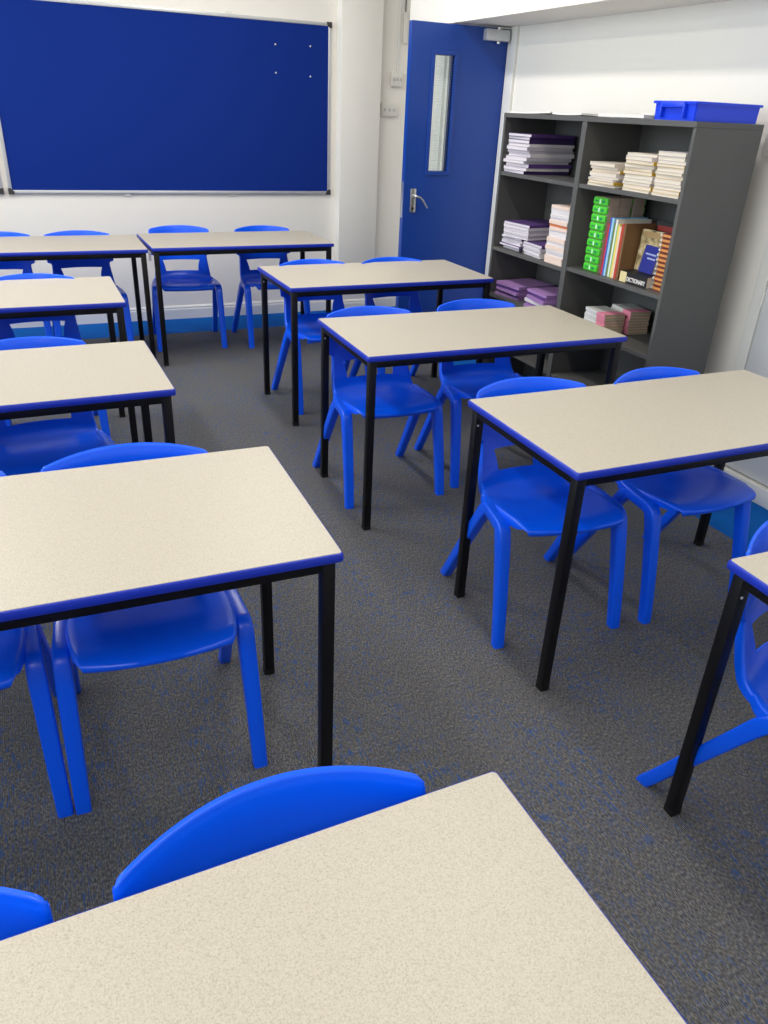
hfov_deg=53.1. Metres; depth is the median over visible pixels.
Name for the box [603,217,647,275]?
book
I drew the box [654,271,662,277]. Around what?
book
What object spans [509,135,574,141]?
book
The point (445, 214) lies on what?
door
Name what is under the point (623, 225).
book
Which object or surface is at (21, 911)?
chair
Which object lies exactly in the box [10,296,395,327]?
baseboard
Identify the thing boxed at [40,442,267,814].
chair
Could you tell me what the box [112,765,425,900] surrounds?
chair
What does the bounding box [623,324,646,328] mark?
booklet
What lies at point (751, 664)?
chair
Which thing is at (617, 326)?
booklet
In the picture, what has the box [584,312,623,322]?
booklet
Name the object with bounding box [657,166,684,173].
book
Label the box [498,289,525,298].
folder
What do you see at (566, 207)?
book
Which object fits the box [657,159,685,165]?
book
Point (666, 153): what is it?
book
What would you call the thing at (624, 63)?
wall
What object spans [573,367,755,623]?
chair
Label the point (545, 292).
folder
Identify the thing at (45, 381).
table
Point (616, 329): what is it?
booklet
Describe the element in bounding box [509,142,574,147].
book
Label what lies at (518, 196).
bookcase
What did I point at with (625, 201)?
carton
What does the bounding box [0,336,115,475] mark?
chair
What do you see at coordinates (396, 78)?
light switch
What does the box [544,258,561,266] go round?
book
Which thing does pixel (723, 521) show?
trim
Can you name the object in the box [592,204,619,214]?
carton
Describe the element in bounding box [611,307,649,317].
booklet
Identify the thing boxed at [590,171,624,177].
book
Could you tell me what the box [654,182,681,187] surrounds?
book
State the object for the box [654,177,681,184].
book
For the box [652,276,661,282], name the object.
book
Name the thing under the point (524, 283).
folder
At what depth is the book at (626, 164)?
3.36 m
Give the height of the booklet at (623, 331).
0.014 m
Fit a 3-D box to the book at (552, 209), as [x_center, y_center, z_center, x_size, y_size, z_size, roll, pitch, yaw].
[1.026,-1.552,3.962,0.280,0.014,0.160,-9,30,-21]
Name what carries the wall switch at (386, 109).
attached to the wall at (30, 214)
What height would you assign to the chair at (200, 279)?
0.776 m
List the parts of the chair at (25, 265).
backrest, leg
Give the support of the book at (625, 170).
on the book at (643, 177)
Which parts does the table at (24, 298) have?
rail, leg, leg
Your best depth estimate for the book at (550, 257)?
4.01 m
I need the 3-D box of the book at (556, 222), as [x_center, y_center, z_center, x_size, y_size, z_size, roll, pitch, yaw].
[1.019,-1.498,3.983,0.280,0.018,0.160,-9,30,-21]
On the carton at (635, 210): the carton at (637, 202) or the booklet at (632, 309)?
the carton at (637, 202)
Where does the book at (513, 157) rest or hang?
on the book at (505, 159)
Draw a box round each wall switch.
[380,104,396,115]
[761,133,767,155]
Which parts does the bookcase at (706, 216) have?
shelf, panel, shelf, shelf, shelf, panel, panel, panel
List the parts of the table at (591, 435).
leg, rail, leg, rail, leg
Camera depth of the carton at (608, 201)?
3.63 m
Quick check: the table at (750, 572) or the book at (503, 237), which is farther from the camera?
the book at (503, 237)
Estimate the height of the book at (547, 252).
0.018 m
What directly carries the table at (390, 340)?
on the floor
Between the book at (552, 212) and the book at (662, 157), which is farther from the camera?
the book at (552, 212)
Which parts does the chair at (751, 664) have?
leg, backrest, seat, leg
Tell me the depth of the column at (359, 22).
6.00 m
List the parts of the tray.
tray handle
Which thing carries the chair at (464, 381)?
on the floor
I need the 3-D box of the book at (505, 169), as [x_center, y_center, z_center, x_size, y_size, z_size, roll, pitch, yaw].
[0.841,-1.885,4.258,0.285,0.016,0.215,-8,30,-20]
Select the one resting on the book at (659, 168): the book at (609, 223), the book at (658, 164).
the book at (658, 164)
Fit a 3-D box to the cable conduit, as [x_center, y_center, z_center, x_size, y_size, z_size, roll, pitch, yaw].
[0.164,-4.101,5.687,0.071,1.480,0.030,-9,30,-22]
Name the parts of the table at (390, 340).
leg, rail, leg, rail, leg, leg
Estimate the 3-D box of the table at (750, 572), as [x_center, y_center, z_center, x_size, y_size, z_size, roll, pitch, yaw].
[1.386,0.481,1.782,1.200,0.749,0.600,-8,30,-20]
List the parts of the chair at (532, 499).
leg, leg, backrest, seat, leg, leg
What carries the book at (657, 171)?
on the book at (663, 176)
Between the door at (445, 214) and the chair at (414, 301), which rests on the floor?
the chair at (414, 301)
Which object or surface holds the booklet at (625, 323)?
on the booklet at (624, 325)
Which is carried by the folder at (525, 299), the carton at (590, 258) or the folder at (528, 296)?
the folder at (528, 296)
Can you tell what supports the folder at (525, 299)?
on the folder
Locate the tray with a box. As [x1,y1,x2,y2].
[654,100,762,123]
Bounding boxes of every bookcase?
[482,113,585,376]
[548,116,763,386]
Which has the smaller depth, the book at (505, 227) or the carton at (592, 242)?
the carton at (592, 242)
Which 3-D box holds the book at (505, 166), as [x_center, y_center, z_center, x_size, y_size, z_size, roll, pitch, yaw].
[0.839,-1.896,4.244,0.285,0.015,0.215,-11,31,-24]
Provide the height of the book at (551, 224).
0.013 m
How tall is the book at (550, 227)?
0.016 m
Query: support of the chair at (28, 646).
on the floor
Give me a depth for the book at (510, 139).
4.10 m
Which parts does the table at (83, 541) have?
rail, leg, leg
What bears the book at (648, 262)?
on the dictionary
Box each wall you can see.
[0,0,410,307]
[429,0,767,373]
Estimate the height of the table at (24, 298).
0.749 m
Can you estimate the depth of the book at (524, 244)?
4.17 m
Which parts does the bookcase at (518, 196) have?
shelf, panel, shelf, shelf, shelf, panel, panel, panel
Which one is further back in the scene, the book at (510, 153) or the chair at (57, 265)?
the chair at (57, 265)
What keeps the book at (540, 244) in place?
on the book at (524, 244)
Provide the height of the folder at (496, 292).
0.013 m
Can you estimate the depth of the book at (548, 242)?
3.98 m
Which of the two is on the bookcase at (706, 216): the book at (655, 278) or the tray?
the tray
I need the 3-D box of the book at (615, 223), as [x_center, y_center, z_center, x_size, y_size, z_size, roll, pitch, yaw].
[1.167,-1.258,3.686,0.200,0.240,0.010,-9,30,-22]
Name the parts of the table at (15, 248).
rail, leg, leg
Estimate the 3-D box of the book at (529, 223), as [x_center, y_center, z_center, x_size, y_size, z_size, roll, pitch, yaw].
[0.858,-1.631,4.348,0.275,0.014,0.225,-13,32,-28]
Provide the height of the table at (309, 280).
0.749 m
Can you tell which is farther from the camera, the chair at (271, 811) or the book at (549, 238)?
the book at (549, 238)
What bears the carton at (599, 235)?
on the carton at (592, 242)
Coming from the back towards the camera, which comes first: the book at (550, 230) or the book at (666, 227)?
the book at (550, 230)
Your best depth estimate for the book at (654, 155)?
3.36 m
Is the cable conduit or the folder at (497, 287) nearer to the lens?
the folder at (497, 287)
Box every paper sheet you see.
[509,111,555,114]
[552,112,599,116]
[598,113,654,118]
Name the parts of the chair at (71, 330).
leg, backrest, seat, leg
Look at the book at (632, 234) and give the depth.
3.58 m
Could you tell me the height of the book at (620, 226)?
0.232 m
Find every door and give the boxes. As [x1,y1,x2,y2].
[395,20,510,311]
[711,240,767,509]
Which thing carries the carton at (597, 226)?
on the carton at (599, 235)
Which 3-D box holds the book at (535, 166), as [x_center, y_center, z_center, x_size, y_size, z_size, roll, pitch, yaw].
[0.850,-1.911,4.235,0.285,0.019,0.215,-11,31,-24]
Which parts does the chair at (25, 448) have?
backrest, seat, leg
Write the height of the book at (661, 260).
0.020 m
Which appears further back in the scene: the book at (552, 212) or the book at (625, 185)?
the book at (552, 212)
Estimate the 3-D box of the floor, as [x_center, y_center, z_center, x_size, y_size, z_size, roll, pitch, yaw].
[-1.012,0.756,1.953,5.775,0.100,8.480,-9,30,-22]
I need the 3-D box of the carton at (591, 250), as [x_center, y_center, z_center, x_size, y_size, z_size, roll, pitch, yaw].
[1.051,-1.280,3.771,0.077,0.038,0.109,-9,30,-22]
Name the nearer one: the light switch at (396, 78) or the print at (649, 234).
the print at (649, 234)
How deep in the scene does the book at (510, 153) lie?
4.12 m
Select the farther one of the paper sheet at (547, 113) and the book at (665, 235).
the paper sheet at (547, 113)
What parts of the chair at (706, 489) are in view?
leg, leg, backrest, leg, seat, leg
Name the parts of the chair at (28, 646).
seat, leg, leg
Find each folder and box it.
[495,291,524,300]
[496,278,554,290]
[496,283,527,292]
[496,286,527,295]
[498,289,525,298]
[524,297,555,307]
[526,294,556,305]
[527,287,558,298]
[528,291,556,301]
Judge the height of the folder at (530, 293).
0.016 m
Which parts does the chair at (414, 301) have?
leg, leg, backrest, seat, leg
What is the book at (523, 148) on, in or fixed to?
on the book at (509, 150)
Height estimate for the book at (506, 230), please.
0.012 m
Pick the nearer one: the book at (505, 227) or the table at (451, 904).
the table at (451, 904)
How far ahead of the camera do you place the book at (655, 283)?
3.43 m
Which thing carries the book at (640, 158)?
on the book at (627, 160)
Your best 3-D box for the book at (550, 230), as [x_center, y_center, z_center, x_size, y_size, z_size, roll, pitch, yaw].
[1.024,-1.459,4.009,0.280,0.016,0.160,-9,30,-21]
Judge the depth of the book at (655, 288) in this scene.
3.43 m
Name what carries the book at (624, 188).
on the bookcase at (706, 216)
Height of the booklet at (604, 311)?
0.014 m
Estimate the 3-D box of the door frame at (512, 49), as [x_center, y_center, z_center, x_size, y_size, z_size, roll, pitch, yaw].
[0.643,-2.392,5.620,0.140,2.200,1.020,-9,30,-22]
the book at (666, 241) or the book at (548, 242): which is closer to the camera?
the book at (666, 241)
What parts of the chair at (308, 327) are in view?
leg, leg, seat, backrest, leg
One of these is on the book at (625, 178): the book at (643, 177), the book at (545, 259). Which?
the book at (643, 177)
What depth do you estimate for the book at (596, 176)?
3.57 m
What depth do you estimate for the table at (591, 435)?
2.34 m
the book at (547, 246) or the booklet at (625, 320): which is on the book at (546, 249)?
the book at (547, 246)
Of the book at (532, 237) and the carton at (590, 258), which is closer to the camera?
the carton at (590, 258)
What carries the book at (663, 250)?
on the book at (661, 255)
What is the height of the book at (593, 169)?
0.013 m
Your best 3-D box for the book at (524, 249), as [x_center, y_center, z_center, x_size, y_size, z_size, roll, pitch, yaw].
[0.935,-1.437,4.247,0.275,0.014,0.200,-6,29,-16]
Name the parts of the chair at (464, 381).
leg, leg, backrest, seat, leg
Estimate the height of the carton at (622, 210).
0.038 m
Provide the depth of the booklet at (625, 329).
3.81 m
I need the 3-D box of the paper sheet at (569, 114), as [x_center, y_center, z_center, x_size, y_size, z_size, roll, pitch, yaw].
[1.001,-1.965,3.804,0.220,0.013,0.300,-5,29,-15]
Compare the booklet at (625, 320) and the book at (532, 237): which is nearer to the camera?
the booklet at (625, 320)
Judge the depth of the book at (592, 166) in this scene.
3.55 m
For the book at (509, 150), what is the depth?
4.13 m
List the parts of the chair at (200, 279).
leg, leg, backrest, seat, leg, leg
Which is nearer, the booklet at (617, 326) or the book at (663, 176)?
the book at (663, 176)
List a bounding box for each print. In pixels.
[644,231,662,239]
[657,225,672,232]
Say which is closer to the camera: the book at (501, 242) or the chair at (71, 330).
the chair at (71, 330)
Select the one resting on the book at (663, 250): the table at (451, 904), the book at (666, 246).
the book at (666, 246)
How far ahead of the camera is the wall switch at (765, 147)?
3.30 m
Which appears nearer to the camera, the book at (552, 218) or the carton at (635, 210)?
the carton at (635, 210)
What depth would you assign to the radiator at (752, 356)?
3.54 m
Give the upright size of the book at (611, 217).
0.262 m
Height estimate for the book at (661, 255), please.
0.020 m
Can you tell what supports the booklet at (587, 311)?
on the booklet at (586, 313)
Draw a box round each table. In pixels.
[0,235,155,357]
[0,276,138,442]
[0,341,175,443]
[0,446,343,766]
[0,771,686,1023]
[136,230,333,365]
[258,260,493,425]
[317,305,626,530]
[454,370,767,691]
[663,552,767,816]
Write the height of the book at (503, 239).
0.017 m
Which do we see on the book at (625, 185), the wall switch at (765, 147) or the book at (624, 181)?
the book at (624, 181)
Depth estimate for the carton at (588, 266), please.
3.78 m
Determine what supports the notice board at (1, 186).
attached to the wall at (30, 214)
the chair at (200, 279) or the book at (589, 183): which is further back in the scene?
the chair at (200, 279)
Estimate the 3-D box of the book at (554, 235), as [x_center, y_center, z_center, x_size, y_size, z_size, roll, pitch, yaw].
[1.024,-1.441,4.013,0.280,0.019,0.160,-9,30,-21]
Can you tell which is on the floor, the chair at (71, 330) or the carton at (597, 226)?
the chair at (71, 330)
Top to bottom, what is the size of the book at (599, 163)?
0.015 m
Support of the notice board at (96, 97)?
attached to the wall at (30, 214)
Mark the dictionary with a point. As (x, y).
(634, 277)
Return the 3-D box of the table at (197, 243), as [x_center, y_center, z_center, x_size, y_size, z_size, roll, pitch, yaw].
[-1.019,-1.513,5.356,1.200,0.749,0.600,-10,30,-23]
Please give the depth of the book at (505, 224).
4.25 m
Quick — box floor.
[0,326,767,1023]
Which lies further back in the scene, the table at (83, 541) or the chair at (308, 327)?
the chair at (308, 327)
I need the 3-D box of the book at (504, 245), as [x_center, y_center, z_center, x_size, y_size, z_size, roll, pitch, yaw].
[0.857,-1.525,4.436,0.270,0.015,0.205,-9,30,-22]
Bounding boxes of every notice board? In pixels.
[0,0,331,195]
[0,175,3,193]
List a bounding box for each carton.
[583,261,601,272]
[584,254,602,264]
[586,246,603,256]
[587,237,605,248]
[588,229,606,240]
[590,221,607,231]
[591,213,617,223]
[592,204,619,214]
[594,196,620,206]
[610,196,632,206]
[618,207,631,214]
[622,196,645,206]
[630,206,644,214]
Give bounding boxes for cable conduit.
[396,0,408,71]
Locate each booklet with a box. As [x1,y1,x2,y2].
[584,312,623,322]
[584,315,623,325]
[584,318,622,328]
[586,306,624,317]
[586,310,624,320]
[610,328,622,330]
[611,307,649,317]
[612,303,650,314]
[622,330,646,334]
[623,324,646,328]
[623,327,647,331]
[624,319,648,322]
[624,322,648,325]
[625,316,649,320]
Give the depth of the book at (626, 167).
3.37 m
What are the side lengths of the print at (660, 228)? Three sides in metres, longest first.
0.180 x 0.024 x 0.001 m
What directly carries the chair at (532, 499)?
on the floor
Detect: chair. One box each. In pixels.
[0,231,52,335]
[0,273,110,437]
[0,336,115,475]
[0,471,73,817]
[0,886,53,939]
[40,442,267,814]
[44,230,133,340]
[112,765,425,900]
[148,225,227,351]
[231,225,310,348]
[271,259,366,414]
[312,306,443,508]
[348,257,447,398]
[414,299,541,487]
[440,377,626,648]
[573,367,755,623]
[636,520,767,786]
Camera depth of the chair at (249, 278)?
5.61 m
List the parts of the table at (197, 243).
leg, rail, leg, leg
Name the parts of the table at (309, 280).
leg, rail, leg, rail, leg, leg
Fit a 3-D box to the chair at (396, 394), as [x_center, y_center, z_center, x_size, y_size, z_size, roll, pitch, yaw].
[-0.021,-0.493,3.490,0.482,0.776,0.509,-9,30,-21]
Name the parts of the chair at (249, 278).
leg, leg, seat, backrest, leg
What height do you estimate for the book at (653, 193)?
0.011 m
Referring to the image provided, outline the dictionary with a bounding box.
[619,269,654,288]
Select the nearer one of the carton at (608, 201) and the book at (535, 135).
the carton at (608, 201)
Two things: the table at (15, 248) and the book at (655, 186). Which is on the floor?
the table at (15, 248)
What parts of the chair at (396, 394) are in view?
leg, leg, backrest, seat, leg, leg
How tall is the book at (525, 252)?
0.013 m
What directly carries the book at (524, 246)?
on the book at (524, 249)
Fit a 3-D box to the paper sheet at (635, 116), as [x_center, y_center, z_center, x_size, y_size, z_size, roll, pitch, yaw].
[1.144,-1.792,3.484,0.200,0.016,0.280,-13,31,-27]
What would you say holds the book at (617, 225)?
on the bookcase at (706, 216)
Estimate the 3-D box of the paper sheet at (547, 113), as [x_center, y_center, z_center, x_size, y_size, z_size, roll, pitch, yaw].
[0.848,-2.123,4.089,0.210,0.014,0.300,-17,33,-32]
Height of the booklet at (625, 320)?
0.014 m
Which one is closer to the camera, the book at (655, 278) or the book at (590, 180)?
the book at (655, 278)
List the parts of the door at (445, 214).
handle plate, lever, closer arm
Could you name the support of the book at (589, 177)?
on the book at (590, 180)
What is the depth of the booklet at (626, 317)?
3.78 m
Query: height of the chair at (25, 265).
0.776 m
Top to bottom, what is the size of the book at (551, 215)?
0.013 m
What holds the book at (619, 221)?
on the bookcase at (706, 216)
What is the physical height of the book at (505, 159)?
0.014 m
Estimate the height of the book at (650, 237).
0.229 m
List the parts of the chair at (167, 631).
leg, leg, backrest, seat, leg, leg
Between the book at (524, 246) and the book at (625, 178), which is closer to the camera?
the book at (625, 178)
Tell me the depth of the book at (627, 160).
3.34 m
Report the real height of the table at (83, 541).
0.749 m
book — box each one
[499,241,523,248]
[502,234,523,241]
[502,238,523,246]
[503,158,568,164]
[503,223,548,230]
[503,228,548,236]
[503,231,546,238]
[503,233,546,240]
[503,237,523,243]
[503,245,522,252]
[504,165,568,171]
[504,168,568,174]
[504,219,549,228]
[504,226,548,233]
[506,155,570,161]
[506,162,571,168]
[507,145,572,151]
[508,138,574,145]
[508,149,573,154]
[509,133,574,138]
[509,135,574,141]
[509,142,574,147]
[509,152,574,158]
[523,243,545,251]
[523,248,543,256]
[523,251,543,258]
[524,240,546,248]
[524,246,545,253]
[544,254,562,262]
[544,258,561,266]
[545,244,563,252]
[545,248,563,255]
[546,240,564,248]
[546,251,562,258]
[547,236,564,244]
[549,219,567,226]
[549,226,566,232]
[549,229,566,235]
[549,232,565,240]
[550,214,568,219]
[550,217,567,222]
[550,223,566,229]
[551,208,569,213]
[551,211,568,216]
[552,204,570,210]
[588,176,622,182]
[588,179,622,185]
[588,182,622,187]
[590,161,624,167]
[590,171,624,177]
[590,174,623,180]
[591,165,624,170]
[592,168,624,173]
[600,223,609,274]
[602,217,642,274]
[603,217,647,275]
[606,223,615,275]
[607,219,651,275]
[608,225,618,276]
[610,224,621,277]
[611,226,621,277]
[613,223,656,278]
[615,224,656,279]
[622,187,651,193]
[623,169,655,176]
[623,180,653,186]
[623,183,653,190]
[624,177,654,183]
[625,159,656,165]
[625,163,657,169]
[625,166,655,172]
[625,173,654,180]
[626,155,657,161]
[628,152,658,157]
[634,229,663,271]
[638,244,660,274]
[651,192,678,198]
[651,285,660,291]
[652,188,679,195]
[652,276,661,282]
[652,281,660,286]
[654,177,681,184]
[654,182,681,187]
[654,185,680,191]
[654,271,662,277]
[655,170,683,176]
[655,173,682,180]
[655,221,673,232]
[655,267,664,272]
[656,257,665,263]
[656,262,664,267]
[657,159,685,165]
[657,163,684,168]
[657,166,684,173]
[657,252,666,258]
[658,151,687,157]
[658,155,686,161]
[658,248,667,253]
[659,243,668,248]
[660,238,669,243]
[661,233,671,238]
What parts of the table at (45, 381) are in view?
rail, leg, leg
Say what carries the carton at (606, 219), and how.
on the carton at (597, 226)
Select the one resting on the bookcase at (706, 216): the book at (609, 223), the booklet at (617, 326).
the book at (609, 223)
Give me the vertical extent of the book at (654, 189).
0.015 m
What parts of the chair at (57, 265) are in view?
leg, backrest, leg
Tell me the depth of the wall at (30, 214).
5.92 m
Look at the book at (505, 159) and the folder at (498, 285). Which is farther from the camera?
the folder at (498, 285)
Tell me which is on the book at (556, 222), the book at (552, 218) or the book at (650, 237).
the book at (552, 218)
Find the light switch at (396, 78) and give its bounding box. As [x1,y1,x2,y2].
[390,72,402,86]
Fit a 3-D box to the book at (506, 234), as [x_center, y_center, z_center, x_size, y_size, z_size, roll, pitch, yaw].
[0.855,-1.570,4.373,0.275,0.010,0.225,-13,31,-27]
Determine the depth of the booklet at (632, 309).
3.81 m
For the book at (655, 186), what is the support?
on the book at (654, 189)
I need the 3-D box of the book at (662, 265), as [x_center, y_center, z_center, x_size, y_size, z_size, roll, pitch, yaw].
[1.293,-1.090,3.398,0.146,0.020,0.094,-9,30,-21]
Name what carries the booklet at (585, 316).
on the booklet at (617, 326)
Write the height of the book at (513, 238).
0.013 m
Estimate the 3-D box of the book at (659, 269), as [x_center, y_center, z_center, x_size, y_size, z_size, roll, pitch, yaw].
[1.290,-1.074,3.410,0.146,0.020,0.094,-9,30,-21]
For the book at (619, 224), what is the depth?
3.61 m
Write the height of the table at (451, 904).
0.749 m
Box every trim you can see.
[12,306,767,548]
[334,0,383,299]
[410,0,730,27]
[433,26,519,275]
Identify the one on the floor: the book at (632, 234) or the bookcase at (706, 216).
the bookcase at (706, 216)
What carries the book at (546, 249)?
on the book at (547, 252)
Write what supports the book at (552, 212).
on the book at (551, 215)

